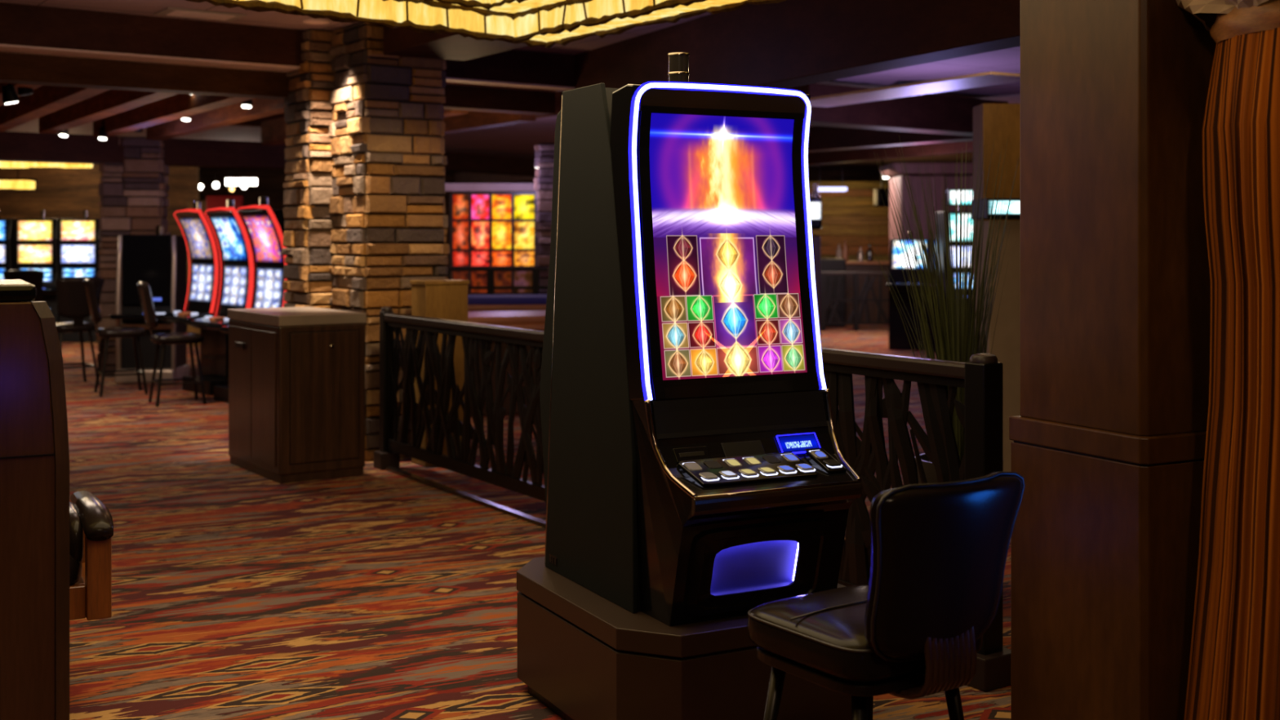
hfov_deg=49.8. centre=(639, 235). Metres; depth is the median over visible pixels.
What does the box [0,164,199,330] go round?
wall
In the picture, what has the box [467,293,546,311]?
table
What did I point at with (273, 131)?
joist
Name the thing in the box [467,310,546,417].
table
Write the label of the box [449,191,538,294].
stained glass panel
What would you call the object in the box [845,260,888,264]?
countertop
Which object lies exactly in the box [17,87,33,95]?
track spotlight
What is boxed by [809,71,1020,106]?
soffit
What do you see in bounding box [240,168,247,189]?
pendant lamp
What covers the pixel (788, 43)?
ceiling beam
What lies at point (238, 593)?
floor
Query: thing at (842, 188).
lamp
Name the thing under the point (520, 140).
ceiling
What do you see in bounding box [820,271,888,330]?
guard railing
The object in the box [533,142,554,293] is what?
stone pillar
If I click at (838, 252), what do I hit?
bottle
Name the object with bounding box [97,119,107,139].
track spotlight
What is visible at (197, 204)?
lamp
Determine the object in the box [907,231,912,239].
lamp
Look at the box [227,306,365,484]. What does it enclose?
base cabinet
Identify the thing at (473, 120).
joist
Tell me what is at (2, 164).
light panel
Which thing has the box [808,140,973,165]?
ceiling beam
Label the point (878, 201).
wall speaker
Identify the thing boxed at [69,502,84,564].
cushion
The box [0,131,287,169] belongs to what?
cross beam
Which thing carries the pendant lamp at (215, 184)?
hanging from the ceiling at (520, 140)
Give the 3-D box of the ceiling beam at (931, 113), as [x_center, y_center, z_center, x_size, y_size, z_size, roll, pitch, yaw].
[2.647,-1.250,13.914,2.957,0.360,0.350,0,0,-38]
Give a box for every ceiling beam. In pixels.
[0,2,574,87]
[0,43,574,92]
[0,52,555,115]
[383,25,527,61]
[442,151,537,177]
[455,172,536,182]
[560,0,1020,109]
[785,83,1008,136]
[808,125,973,152]
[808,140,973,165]
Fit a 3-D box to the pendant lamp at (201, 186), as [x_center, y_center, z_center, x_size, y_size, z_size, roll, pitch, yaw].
[-7.940,-1.163,24.900,0.100,0.655,0.095,0,0,0]
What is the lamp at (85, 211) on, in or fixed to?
on the machine at (79, 242)
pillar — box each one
[96,136,170,375]
[281,22,449,461]
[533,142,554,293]
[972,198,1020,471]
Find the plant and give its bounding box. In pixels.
[867,136,1020,484]
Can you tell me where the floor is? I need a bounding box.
[61,324,1010,719]
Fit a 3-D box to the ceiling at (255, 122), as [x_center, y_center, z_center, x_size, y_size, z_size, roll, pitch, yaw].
[-4.973,-1.385,12.898,9.904,0.070,6.493,0,0,-36]
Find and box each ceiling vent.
[154,6,246,22]
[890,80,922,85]
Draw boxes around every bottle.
[835,244,841,257]
[842,240,848,261]
[857,247,863,261]
[866,244,872,261]
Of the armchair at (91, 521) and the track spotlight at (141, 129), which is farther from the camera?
the track spotlight at (141, 129)
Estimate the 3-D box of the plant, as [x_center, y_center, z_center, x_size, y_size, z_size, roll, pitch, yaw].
[1.290,0.569,5.800,0.642,1.963,0.538,0,0,0]
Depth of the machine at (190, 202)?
19.40 m
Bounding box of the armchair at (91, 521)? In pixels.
[69,490,113,620]
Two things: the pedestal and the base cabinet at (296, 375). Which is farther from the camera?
the base cabinet at (296, 375)
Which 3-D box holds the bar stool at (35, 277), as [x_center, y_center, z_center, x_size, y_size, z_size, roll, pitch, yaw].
[-7.598,0.986,17.139,0.484,1.133,0.573,0,0,-8]
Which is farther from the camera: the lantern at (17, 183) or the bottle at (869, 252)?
the bottle at (869, 252)
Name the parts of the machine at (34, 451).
corner trim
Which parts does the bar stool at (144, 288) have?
backrest, leg, leg, seat, leg, leg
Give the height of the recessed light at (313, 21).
0.016 m
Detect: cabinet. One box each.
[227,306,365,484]
[409,279,469,466]
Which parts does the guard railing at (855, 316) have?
post, handrail, post, rail frame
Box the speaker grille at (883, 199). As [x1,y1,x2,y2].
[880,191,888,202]
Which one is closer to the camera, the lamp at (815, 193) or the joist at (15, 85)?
the joist at (15, 85)
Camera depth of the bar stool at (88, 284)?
13.38 m
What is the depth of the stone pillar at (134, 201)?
15.37 m
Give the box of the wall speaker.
[873,160,888,206]
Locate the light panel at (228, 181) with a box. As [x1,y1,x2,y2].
[225,168,257,185]
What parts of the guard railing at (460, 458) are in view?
post, post, handrail, branch panel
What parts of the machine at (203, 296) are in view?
card plate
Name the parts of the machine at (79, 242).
screen frame, screen frame, frame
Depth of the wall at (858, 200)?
27.02 m
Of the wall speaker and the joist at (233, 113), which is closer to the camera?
the joist at (233, 113)
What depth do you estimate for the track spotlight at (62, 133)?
14.07 m
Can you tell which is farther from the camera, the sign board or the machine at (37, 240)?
the machine at (37, 240)
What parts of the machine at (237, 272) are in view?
card plate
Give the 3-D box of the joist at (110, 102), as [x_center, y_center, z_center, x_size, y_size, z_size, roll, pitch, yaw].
[-4.762,-1.210,12.207,0.170,0.280,5.200,0,0,-33]
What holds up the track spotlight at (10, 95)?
attached to the joist at (15, 85)
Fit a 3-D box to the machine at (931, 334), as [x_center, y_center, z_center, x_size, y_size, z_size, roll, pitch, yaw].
[4.162,0.745,18.389,0.580,1.610,0.710,0,0,14]
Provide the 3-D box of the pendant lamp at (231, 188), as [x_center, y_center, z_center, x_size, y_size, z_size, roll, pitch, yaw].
[-7.729,-1.162,26.100,0.100,0.656,0.095,0,0,0]
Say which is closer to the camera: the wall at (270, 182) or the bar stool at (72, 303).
the bar stool at (72, 303)
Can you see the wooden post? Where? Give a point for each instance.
(999, 122)
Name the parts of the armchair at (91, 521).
seat, rail, post, rail, arm post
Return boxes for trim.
[444,182,537,191]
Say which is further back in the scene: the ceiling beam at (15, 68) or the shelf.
the shelf
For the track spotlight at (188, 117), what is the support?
attached to the ceiling at (255, 122)
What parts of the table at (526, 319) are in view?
table rail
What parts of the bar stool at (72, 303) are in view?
leg, seat, backrest, leg, leg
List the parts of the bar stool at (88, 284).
backrest, leg, leg, seat, leg, leg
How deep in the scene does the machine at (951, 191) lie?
17.39 m
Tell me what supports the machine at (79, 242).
on the floor
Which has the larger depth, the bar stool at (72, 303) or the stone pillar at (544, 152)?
the stone pillar at (544, 152)
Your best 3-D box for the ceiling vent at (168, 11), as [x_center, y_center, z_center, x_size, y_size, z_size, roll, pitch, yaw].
[-2.949,-1.482,9.248,0.520,0.016,0.320,0,0,-35]
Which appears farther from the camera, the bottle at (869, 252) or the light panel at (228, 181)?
the bottle at (869, 252)
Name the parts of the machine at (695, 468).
socket plate, edge trim, panel, chrome trim, header panel, screen panel, blank plate, button panel, door, lip highlight trim, display glass, chrome trim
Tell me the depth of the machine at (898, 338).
18.67 m
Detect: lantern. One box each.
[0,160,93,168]
[0,168,36,189]
[186,0,786,48]
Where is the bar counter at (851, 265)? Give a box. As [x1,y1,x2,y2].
[845,260,888,324]
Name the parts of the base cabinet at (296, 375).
handle, door, door, door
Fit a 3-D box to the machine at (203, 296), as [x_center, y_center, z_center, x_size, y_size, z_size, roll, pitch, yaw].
[-4.202,0.605,13.748,0.957,1.890,0.660,0,0,-42]
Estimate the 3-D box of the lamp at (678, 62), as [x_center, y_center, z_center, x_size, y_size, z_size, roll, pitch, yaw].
[0.129,-0.534,4.581,0.079,0.142,0.079,0,0,0]
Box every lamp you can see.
[40,209,45,218]
[83,209,88,218]
[155,225,164,234]
[193,200,201,209]
[199,167,203,189]
[213,167,218,188]
[226,198,235,207]
[229,168,234,191]
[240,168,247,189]
[259,195,268,204]
[667,52,689,82]
[810,183,819,197]
[817,163,847,191]
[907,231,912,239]
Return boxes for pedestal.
[516,556,851,719]
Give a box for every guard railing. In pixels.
[373,306,546,528]
[444,266,548,294]
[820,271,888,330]
[821,347,1010,692]
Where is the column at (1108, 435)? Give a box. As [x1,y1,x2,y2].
[1008,0,1217,719]
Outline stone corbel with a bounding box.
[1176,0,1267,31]
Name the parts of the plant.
planter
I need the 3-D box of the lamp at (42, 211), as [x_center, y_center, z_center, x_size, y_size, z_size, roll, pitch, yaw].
[-8.767,-0.315,20.250,0.070,0.130,0.070,0,0,0]
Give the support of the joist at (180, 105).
attached to the ceiling at (255, 122)
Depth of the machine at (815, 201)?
15.50 m
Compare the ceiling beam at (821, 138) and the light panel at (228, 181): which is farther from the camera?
the light panel at (228, 181)
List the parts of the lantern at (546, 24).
fabric panel, fabric panel, fabric panel, fabric panel, fabric panel, fabric panel, fabric panel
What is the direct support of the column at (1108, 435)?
on the floor
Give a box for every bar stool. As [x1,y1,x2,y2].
[3,269,52,311]
[55,276,104,385]
[82,278,147,396]
[136,280,206,407]
[820,257,845,327]
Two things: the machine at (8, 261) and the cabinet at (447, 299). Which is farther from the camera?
the machine at (8, 261)
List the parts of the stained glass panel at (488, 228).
pane, pane, pane, pane, pane, pane, pane, pane, pane, pane, pane, pane, pane, pane, pane, pane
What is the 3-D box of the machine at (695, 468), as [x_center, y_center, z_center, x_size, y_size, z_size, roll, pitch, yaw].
[0.165,0.269,4.511,0.660,1.747,1.084,0,0,-27]
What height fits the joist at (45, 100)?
0.280 m
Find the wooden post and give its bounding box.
[973,102,1020,293]
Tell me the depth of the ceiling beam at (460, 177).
29.24 m
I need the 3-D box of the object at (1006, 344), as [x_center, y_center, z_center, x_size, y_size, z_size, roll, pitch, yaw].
[2.420,0.655,8.988,0.415,1.790,0.424,0,0,0]
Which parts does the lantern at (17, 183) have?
fabric panel, trim, fabric panel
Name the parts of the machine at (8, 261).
screen frame, screen frame, frame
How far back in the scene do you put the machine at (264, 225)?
11.88 m
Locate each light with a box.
[302,18,329,24]
[628,80,826,400]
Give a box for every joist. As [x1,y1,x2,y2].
[0,82,42,106]
[0,84,111,132]
[38,88,179,133]
[93,93,254,137]
[146,97,287,140]
[261,109,467,145]
[441,111,536,133]
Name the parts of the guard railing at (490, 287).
post, post, handrail, rail frame, post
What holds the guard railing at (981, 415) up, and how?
on the floor
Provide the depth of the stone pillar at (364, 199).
9.73 m
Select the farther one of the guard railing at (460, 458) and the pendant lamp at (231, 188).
the pendant lamp at (231, 188)
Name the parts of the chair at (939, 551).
leg, seat, leg, seat, leg, backrest, leg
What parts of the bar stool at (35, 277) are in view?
backrest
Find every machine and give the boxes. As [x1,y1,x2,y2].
[0,218,17,279]
[0,279,69,719]
[15,209,60,336]
[52,209,102,342]
[110,225,189,383]
[159,200,228,395]
[187,200,206,345]
[189,198,255,403]
[219,195,287,334]
[539,52,862,626]
[809,183,822,333]
[886,231,930,350]
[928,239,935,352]
[935,188,973,354]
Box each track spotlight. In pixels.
[1,83,19,104]
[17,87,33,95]
[58,128,68,137]
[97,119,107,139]
[133,128,142,132]
[180,115,191,120]
[240,98,253,108]
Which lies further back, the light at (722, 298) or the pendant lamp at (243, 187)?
the pendant lamp at (243, 187)
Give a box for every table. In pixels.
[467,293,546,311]
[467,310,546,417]
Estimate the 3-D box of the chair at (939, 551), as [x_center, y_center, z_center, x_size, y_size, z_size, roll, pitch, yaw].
[0.594,1.056,3.389,0.494,0.991,0.577,0,0,-35]
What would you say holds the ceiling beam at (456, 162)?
attached to the ceiling at (520, 140)
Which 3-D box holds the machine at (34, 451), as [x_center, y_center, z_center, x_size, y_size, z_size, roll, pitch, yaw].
[-1.961,0.835,3.452,0.948,1.430,0.504,0,0,-27]
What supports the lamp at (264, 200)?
on the machine at (264, 225)
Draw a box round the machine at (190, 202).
[187,200,206,345]
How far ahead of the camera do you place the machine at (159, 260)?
14.56 m
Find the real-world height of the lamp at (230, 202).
0.110 m
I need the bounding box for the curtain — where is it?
[1183,0,1279,719]
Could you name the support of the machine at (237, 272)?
on the floor
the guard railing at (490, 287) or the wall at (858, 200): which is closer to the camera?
the guard railing at (490, 287)
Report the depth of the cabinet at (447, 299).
9.33 m
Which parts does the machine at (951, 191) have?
screen frame, screen frame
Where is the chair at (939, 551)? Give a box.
[747,471,1025,719]
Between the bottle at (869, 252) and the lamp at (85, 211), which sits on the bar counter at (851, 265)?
the bottle at (869, 252)
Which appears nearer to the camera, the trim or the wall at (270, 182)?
the trim
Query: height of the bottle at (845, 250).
0.360 m
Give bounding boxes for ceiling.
[0,0,1020,168]
[229,91,560,126]
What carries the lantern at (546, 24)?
hanging from the ceiling at (520, 140)
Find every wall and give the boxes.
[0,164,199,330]
[199,168,893,266]
[808,181,888,261]
[879,162,973,270]
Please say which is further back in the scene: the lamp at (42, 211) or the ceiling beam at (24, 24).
the lamp at (42, 211)
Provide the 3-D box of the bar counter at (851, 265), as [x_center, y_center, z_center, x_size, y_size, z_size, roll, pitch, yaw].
[3.678,1.000,24.285,1.530,1.100,0.670,0,0,0]
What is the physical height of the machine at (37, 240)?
1.930 m
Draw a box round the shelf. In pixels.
[120,323,176,329]
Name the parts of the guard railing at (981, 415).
handrail, rail frame, branch panel, post, post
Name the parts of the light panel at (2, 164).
fabric panel, fabric panel, fabric panel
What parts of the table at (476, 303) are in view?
table rail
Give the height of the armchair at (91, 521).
0.980 m
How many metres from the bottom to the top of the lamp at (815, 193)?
0.160 m
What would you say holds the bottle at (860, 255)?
on the bar counter at (851, 265)
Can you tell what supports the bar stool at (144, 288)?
on the floor
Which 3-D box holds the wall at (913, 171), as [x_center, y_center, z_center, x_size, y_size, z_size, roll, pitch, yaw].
[4.247,0.260,19.930,1.390,2.580,1.140,0,0,0]
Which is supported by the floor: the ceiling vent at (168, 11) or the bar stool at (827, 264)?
the bar stool at (827, 264)
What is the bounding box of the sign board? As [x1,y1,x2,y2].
[206,195,243,212]
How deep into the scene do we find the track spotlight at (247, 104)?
11.77 m
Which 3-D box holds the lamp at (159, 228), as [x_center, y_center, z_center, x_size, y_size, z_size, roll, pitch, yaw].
[-5.175,-0.055,14.854,0.080,0.110,0.080,0,0,-4]
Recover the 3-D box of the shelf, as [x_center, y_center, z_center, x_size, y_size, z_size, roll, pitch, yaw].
[-5.215,0.960,14.565,0.600,0.060,0.070,0,0,-4]
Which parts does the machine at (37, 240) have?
screen frame, screen frame, frame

